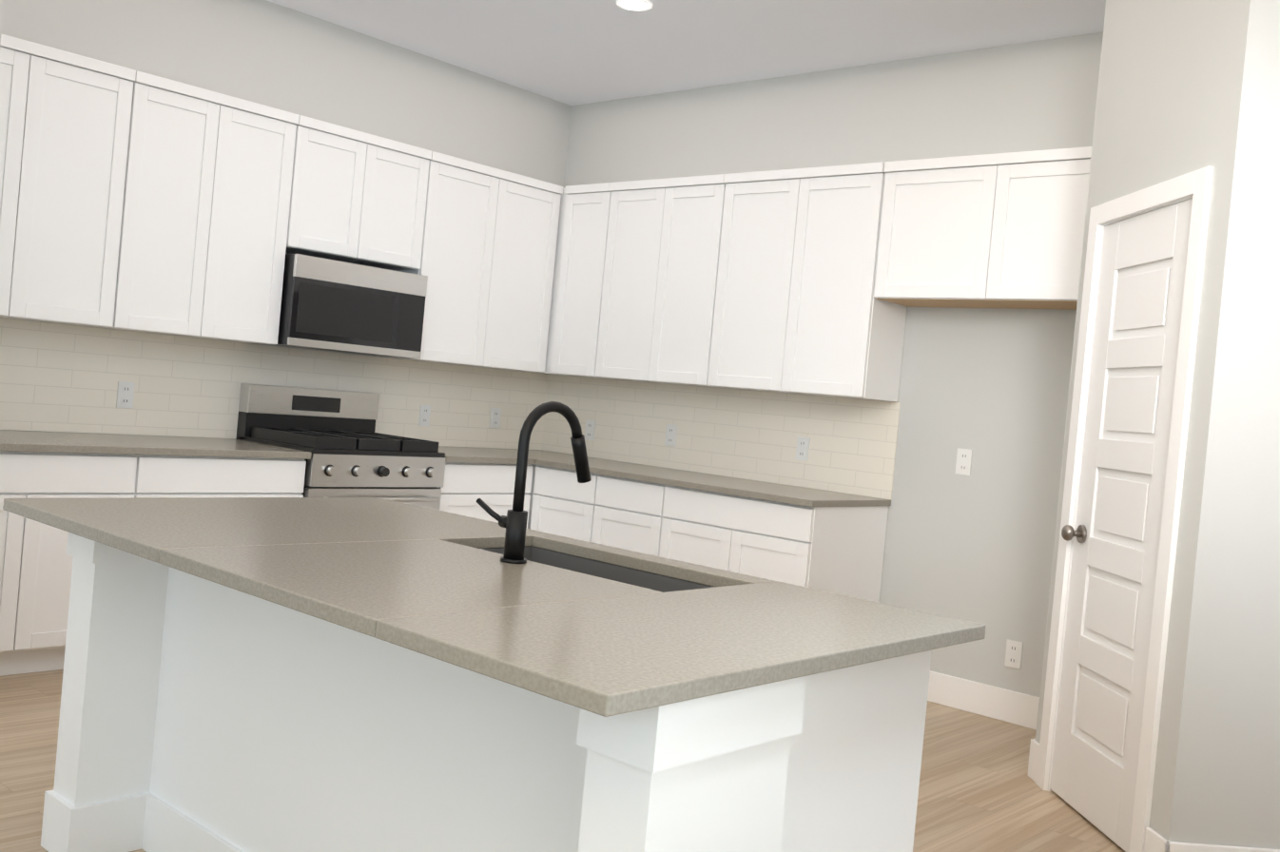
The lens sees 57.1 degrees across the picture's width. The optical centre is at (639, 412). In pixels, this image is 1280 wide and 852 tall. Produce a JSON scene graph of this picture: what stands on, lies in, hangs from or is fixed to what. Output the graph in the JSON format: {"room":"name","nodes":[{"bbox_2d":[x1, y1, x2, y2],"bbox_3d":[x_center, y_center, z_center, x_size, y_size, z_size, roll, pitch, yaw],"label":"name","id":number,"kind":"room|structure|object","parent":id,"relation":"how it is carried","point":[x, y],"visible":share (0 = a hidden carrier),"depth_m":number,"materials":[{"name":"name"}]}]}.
{"room":"kitchen","nodes":[
{"label":"kitchen","id":0,"kind":"room"},
{"bbox_2d":[0,0,4,45],"bbox_3d":[-3.895,-0.615,1.762,0.120,3.030,5.340,6,1,42],"label":"wall","id":1,"kind":"structure","parent":0,"point":[1,9],"depth_m":3.69,"materials":[{"name":"grey paint"}]},
{"bbox_2d":[1,0,571,448],"bbox_3d":[-3.558,-0.613,4.017,0.150,3.030,9.150,6,1,42],"label":"wall","id":2,"kind":"structure","parent":0,"point":[274,55],"depth_m":5.91,"materials":[{"name":"grey paint"}]},
{"bbox_2d":[0,34,53,320],"bbox_3d":[-2.674,-0.936,4.600,0.328,1.080,0.470,6,1,42],"label":"upper cabinet","id":3,"kind":"object","parent":2,"relation":"attached to","point":[24,64],"depth_m":4.62,"materials":[{"name":"white paint"}]},
{"bbox_2d":[30,47,155,330],"bbox_3d":[-2.418,-0.917,4.887,0.328,1.080,0.535,6,1,42],"label":"upper cabinet","id":4,"kind":"object","parent":2,"relation":"attached to","point":[133,200],"depth_m":4.84,"materials":[{"name":"white paint"}]},
{"bbox_2d":[116,381,135,407],"bbox_3d":[-2.326,-0.080,5.317,0.008,0.118,0.072,6,1,42],"label":"electrical outlet","id":5,"kind":"object","parent":2,"relation":"attached to","point":[125,394],"visible":1,"depth_m":5.31,"materials":[{"name":"white plastic"}]},
{"bbox_2d":[133,76,239,339],"bbox_3d":[-2.154,-0.896,5.182,0.328,1.080,0.509,6,1,42],"label":"upper cabinet","id":6,"kind":"object","parent":2,"relation":"attached to","point":[192,139],"depth_m":5.14,"materials":[{"name":"white paint"}]},
{"bbox_2d":[216,98,315,345],"bbox_3d":[-1.895,-0.876,5.473,0.328,1.080,0.509,6,1,42],"label":"upper cabinet","id":7,"kind":"object","parent":2,"relation":"attached to","point":[272,158],"depth_m":5.41,"materials":[{"name":"white paint"}]},
{"bbox_2d":[0,317,546,449],"bbox_3d":[-1.808,-0.096,5.903,0.006,0.468,3.658,6,1,42],"label":"backsplash","id":8,"kind":"structure","parent":2,"relation":"attached to","point":[59,378],"depth_m":5.59,"materials":[{"name":"tile"}]},
{"bbox_2d":[304,119,384,262],"bbox_3d":[-1.596,-1.087,5.782,0.328,0.615,0.447,6,1,42],"label":"upper cabinet","id":9,"kind":"object","parent":2,"relation":"attached to","point":[344,177],"depth_m":5.72,"materials":[{"name":"white paint"}]},
{"bbox_2d":[271,253,427,358],"bbox_3d":[-1.508,-0.523,5.885,0.401,0.425,0.762,6,1,42],"label":"microwave","id":10,"kind":"object","parent":9,"relation":"attached to","point":[327,304],"visible":0.96,"depth_m":5.71,"materials":[{"name":"silver metal"}]},
{"bbox_2d":[349,137,433,273],"bbox_3d":[-1.378,-1.070,6.026,0.328,0.615,0.447,6,1,42],"label":"upper cabinet","id":11,"kind":"object","parent":2,"relation":"attached to","point":[406,170],"depth_m":5.99,"materials":[{"name":"white paint"}]},
{"bbox_2d":[418,405,430,426],"bbox_3d":[-1.203,0.016,6.577,0.008,0.118,0.072,6,1,42],"label":"electrical outlet","id":12,"kind":"object","parent":2,"relation":"attached to","point":[424,415],"visible":1,"depth_m":6.57,"materials":[{"name":"white plastic"}]},
{"bbox_2d":[375,151,513,368],"bbox_3d":[-1.093,-0.815,6.373,0.328,1.080,0.595,6,1,42],"label":"upper cabinet","id":13,"kind":"object","parent":2,"relation":"attached to","point":[470,201],"depth_m":6.31,"materials":[{"name":"white paint"}]},
{"bbox_2d":[489,407,501,427],"bbox_3d":[-0.857,0.033,6.964,0.008,0.118,0.072,6,1,42],"label":"electrical outlet","id":14,"kind":"object","parent":2,"relation":"attached to","point":[494,420],"visible":1,"depth_m":6.96,"materials":[{"name":"white plastic"}]},
{"bbox_2d":[494,173,562,372],"bbox_3d":[-0.797,-0.792,6.704,0.328,1.080,0.532,6,1,42],"label":"upper cabinet","id":15,"kind":"object","parent":2,"relation":"attached to","point":[534,204],"depth_m":6.65,"materials":[{"name":"white paint"}]},
{"bbox_2d":[0,669,1125,851],"bbox_3d":[-0.595,1.262,1.413,8.800,0.100,10.000,6,1,42],"label":"floor","id":16,"kind":"structure","parent":0,"point":[979,790],"depth_m":3.97,"materials":[{"name":"brown wood"}]},
{"bbox_2d":[0,450,159,676],"bbox_3d":[-2.549,0.556,4.666,0.652,0.870,0.888,6,1,42],"label":"base cabinet","id":17,"kind":"object","parent":16,"relation":"on","point":[36,560],"depth_m":4.50,"materials":[{"name":"white paint"}]},
{"bbox_2d":[0,429,311,459],"bbox_3d":[-2.260,0.127,4.917,0.680,0.030,1.601,6,1,42],"label":"countertop","id":18,"kind":"structure","parent":17,"relation":"on","point":[67,442],"depth_m":4.90,"materials":[{"name":"grey stone"}]},
{"bbox_2d":[155,455,306,497],"bbox_3d":[-2.059,0.593,5.214,0.652,0.870,0.837,6,1,42],"label":"base cabinet","id":19,"kind":"object","parent":16,"relation":"on","point":[179,475],"depth_m":5.03,"materials":[{"name":"white paint"}]},
{"bbox_2d":[235,383,446,510],"bbox_3d":[-1.479,0.487,5.784,0.730,1.172,0.754,6,1,42],"label":"range","id":20,"kind":"object","parent":16,"relation":"on","point":[354,455],"visible":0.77,"depth_m":5.71,"materials":[{"name":"silver metal"}]},
{"bbox_2d":[437,462,532,528],"bbox_3d":[-1.028,0.673,6.320,0.719,0.870,0.651,6,1,42],"label":"base cabinet","id":21,"kind":"object","parent":16,"relation":"on","point":[463,483],"depth_m":6.08,"materials":[{"name":"white paint"}]},
{"bbox_2d":[40,534,931,851],"bbox_3d":[-0.443,0.780,2.679,1.998,0.855,0.929,6,1,42],"label":"kitchen island","id":22,"kind":"object","parent":16,"relation":"on","point":[313,675],"depth_m":2.41,"materials":[{"name":"white paint"}]},
{"bbox_2d":[2,497,558,564],"bbox_3d":[-0.911,0.288,3.072,0.830,0.030,1.115,6,1,42],"label":"island countertop","id":23,"kind":"structure","parent":22,"relation":"on","point":[137,527],"depth_m":2.93,"materials":[{"name":"grey stone"}]},
{"bbox_2d":[158,538,660,640],"bbox_3d":[-0.463,0.337,2.398,0.740,0.030,0.710,6,1,42],"label":"island countertop","id":24,"kind":"structure","parent":22,"relation":"on","point":[343,585],"depth_m":2.32,"materials":[{"name":"grey stone"}]},
{"bbox_2d":[475,401,591,564],"bbox_3d":[-0.238,0.154,2.740,0.149,0.367,0.250,6,1,42],"label":"faucet","id":25,"kind":"object","parent":24,"relation":"on","point":[514,523],"depth_m":2.64,"materials":[{"name":"black metal"}]},
{"bbox_2d":[371,580,985,720],"bbox_3d":[0.136,0.395,2.131,0.514,0.030,1.115,6,1,42],"label":"island countertop","id":26,"kind":"structure","parent":22,"relation":"on","point":[606,657],"depth_m":1.94,"materials":[{"name":"grey stone"}]},
{"bbox_2d":[528,464,597,542],"bbox_3d":[-0.248,0.743,6.422,0.485,0.870,0.720,6,1,42],"label":"base cabinet","id":27,"kind":"object","parent":16,"relation":"on","point":[560,505],"depth_m":6.20,"materials":[{"name":"white paint"}]},
{"bbox_2d":[438,446,536,464],"bbox_3d":[-1.016,0.222,6.309,0.683,0.030,0.601,6,1,42],"label":"countertop","id":28,"kind":"structure","parent":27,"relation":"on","point":[462,455],"depth_m":6.20,"materials":[{"name":"grey stone"}]},
{"bbox_2d":[475,447,891,506],"bbox_3d":[0.066,0.322,6.196,2.453,0.030,0.682,6,1,42],"label":"countertop","id":29,"kind":"structure","parent":27,"relation":"on","point":[740,487],"depth_m":5.76,"materials":[{"name":"grey stone"}]},
{"bbox_2d":[589,474,673,558],"bbox_3d":[0.126,0.780,6.131,0.587,0.870,0.653,6,1,42],"label":"base cabinet","id":30,"kind":"object","parent":16,"relation":"on","point":[630,514],"depth_m":5.86,"materials":[{"name":"white paint"}]},
{"bbox_2d":[669,485,888,602],"bbox_3d":[0.617,0.830,5.690,0.860,0.870,0.653,6,1,42],"label":"base cabinet","id":31,"kind":"object","parent":16,"relation":"on","point":[838,550],"depth_m":5.40,"materials":[{"name":"white paint"}]},
{"bbox_2d":[267,0,1105,105],"bbox_3d":[-0.311,-1.855,1.373,8.800,0.100,10.000,6,1,42],"label":"ceiling","id":32,"kind":"structure","parent":0,"point":[572,52],"depth_m":5.66,"materials":[{"name":"white paint"}]},
{"bbox_2d":[616,0,652,11],"bbox_3d":[-0.026,-1.823,5.249,0.164,0.010,0.164,6,1,42],"label":"recessed light","id":33,"kind":"object","parent":32,"relation":"in","point":[638,5],"visible":0.96,"depth_m":5.25,"materials":[{"name":"white"}]},
{"bbox_2d":[541,31,1103,697],"bbox_3d":[1.696,-0.151,5.337,5.950,3.030,0.150,6,1,42],"label":"wall","id":34,"kind":"structure","parent":0,"point":[990,387],"depth_m":5.45,"materials":[{"name":"grey paint"}]},
{"bbox_2d":[518,185,575,374],"bbox_3d":[-0.473,-0.766,6.990,0.430,1.080,0.328,6,1,42],"label":"upper cabinet","id":35,"kind":"object","parent":34,"relation":"attached to","point":[564,231],"depth_m":6.76,"materials":[{"name":"white paint"}]},
{"bbox_2d":[556,181,620,378],"bbox_3d":[-0.205,-0.739,6.749,0.414,1.080,0.328,6,1,42],"label":"upper cabinet","id":36,"kind":"object","parent":34,"relation":"attached to","point":[594,205],"depth_m":6.61,"materials":[{"name":"white paint"}]},
{"bbox_2d":[584,419,595,440],"bbox_3d":[-0.297,0.103,6.981,0.072,0.118,0.008,6,1,42],"label":"electrical outlet","id":37,"kind":"object","parent":34,"relation":"attached to","point":[590,430],"visible":1,"depth_m":6.98,"materials":[{"name":"white plastic"}]},
{"bbox_2d":[601,177,674,383],"bbox_3d":[0.050,-0.713,6.520,0.524,1.080,0.328,6,1,42],"label":"upper cabinet","id":38,"kind":"object","parent":34,"relation":"attached to","point":[642,237],"depth_m":6.36,"materials":[{"name":"white paint"}]},
{"bbox_2d":[664,424,677,446],"bbox_3d":[0.172,0.126,6.561,0.072,0.118,0.008,6,1,42],"label":"electrical outlet","id":39,"kind":"object","parent":34,"relation":"attached to","point":[670,435],"visible":1,"depth_m":6.56,"materials":[{"name":"white plastic"}]},
{"bbox_2d":[655,173,735,387],"bbox_3d":[0.349,-0.682,6.250,0.524,1.080,0.328,6,1,42],"label":"upper cabinet","id":40,"kind":"object","parent":34,"relation":"attached to","point":[701,214],"depth_m":6.09,"materials":[{"name":"white paint"}]},
{"bbox_2d":[540,374,900,499],"bbox_3d":[0.317,0.091,6.445,2.449,0.468,0.006,6,1,42],"label":"backsplash","id":41,"kind":"structure","parent":34,"relation":"attached to","point":[744,434],"depth_m":6.26,"materials":[{"name":"tile"}]},
{"bbox_2d":[716,167,811,393],"bbox_3d":[0.666,-0.650,5.965,0.581,1.080,0.328,6,1,42],"label":"upper cabinet","id":42,"kind":"object","parent":34,"relation":"attached to","point":[762,281],"depth_m":5.80,"materials":[{"name":"white paint"}]},
{"bbox_2d":[795,436,810,461],"bbox_3d":[0.826,0.183,5.974,0.072,0.118,0.008,6,1,42],"label":"electrical outlet","id":43,"kind":"object","parent":34,"relation":"attached to","point":[803,449],"visible":1,"depth_m":5.97,"materials":[{"name":"white plastic"}]},
{"bbox_2d":[792,162,907,402],"bbox_3d":[0.985,-0.617,5.679,0.517,1.080,0.328,6,1,42],"label":"upper cabinet","id":44,"kind":"object","parent":34,"relation":"attached to","point":[849,341],"depth_m":5.51,"materials":[{"name":"white paint"}]},
{"bbox_2d":[955,447,972,475],"bbox_3d":[1.485,0.225,5.392,0.072,0.118,0.008,6,1,42],"label":"electrical outlet","id":45,"kind":"object","parent":34,"relation":"attached to","point":[963,464],"visible":1,"depth_m":5.39,"materials":[{"name":"white plastic"}]},
{"bbox_2d":[873,146,1091,310],"bbox_3d":[1.604,-0.783,5.130,1.090,0.623,0.339,6,1,42],"label":"upper cabinet","id":46,"kind":"object","parent":34,"relation":"attached to","point":[1000,230],"visible":0.77,"depth_m":5.04,"materials":[{"name":"white paint"}]},
{"bbox_2d":[1004,639,1023,669],"bbox_3d":[1.648,1.066,5.189,0.072,0.118,0.008,6,1,42],"label":"electrical outlet","id":47,"kind":"object","parent":34,"relation":"attached to","point":[1013,653],"visible":1,"depth_m":5.18,"materials":[{"name":"white plastic"}]},
{"bbox_2d":[1035,0,1279,844],"bbox_3d":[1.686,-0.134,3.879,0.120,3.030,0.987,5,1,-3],"label":"wall","id":48,"kind":"structure","parent":0,"point":[1185,87],"depth_m":3.41,"materials":[{"name":"grey paint"}]},
{"bbox_2d":[927,670,1279,851],"bbox_3d":[-0.497,1.154,1.105,7.139,0.140,9.062,6,1,42],"label":"baseboard","id":49,"kind":"structure","parent":48,"relation":"attached to","point":[1008,706],"depth_m":5.18,"materials":[{"name":"white wood"}]},
{"bbox_2d":[1049,198,1192,851],"bbox_3d":[1.591,0.349,3.899,0.492,2.030,0.497,6,1,42],"label":"pantry door","id":50,"kind":"structure","parent":48,"relation":"in","point":[1115,533],"depth_m":3.89,"materials":[{"name":"white wood"}]},
{"bbox_2d":[1035,166,1213,851],"bbox_3d":[1.595,0.317,3.900,0.602,2.115,0.603,6,1,42],"label":"door frame","id":51,"kind":"structure","parent":48,"relation":"attached to","point":[1196,184],"depth_m":3.59,"materials":[{"name":"white wood"}]},
{"bbox_2d":[1208,120,1279,849],"bbox_3d":[2.114,-0.090,3.469,0.692,3.030,0.120,5,1,-3],"label":"wall","id":52,"kind":"structure","parent":0,"point":[1246,808],"depth_m":3.40,"materials":[{"name":"grey paint"}]}
]}

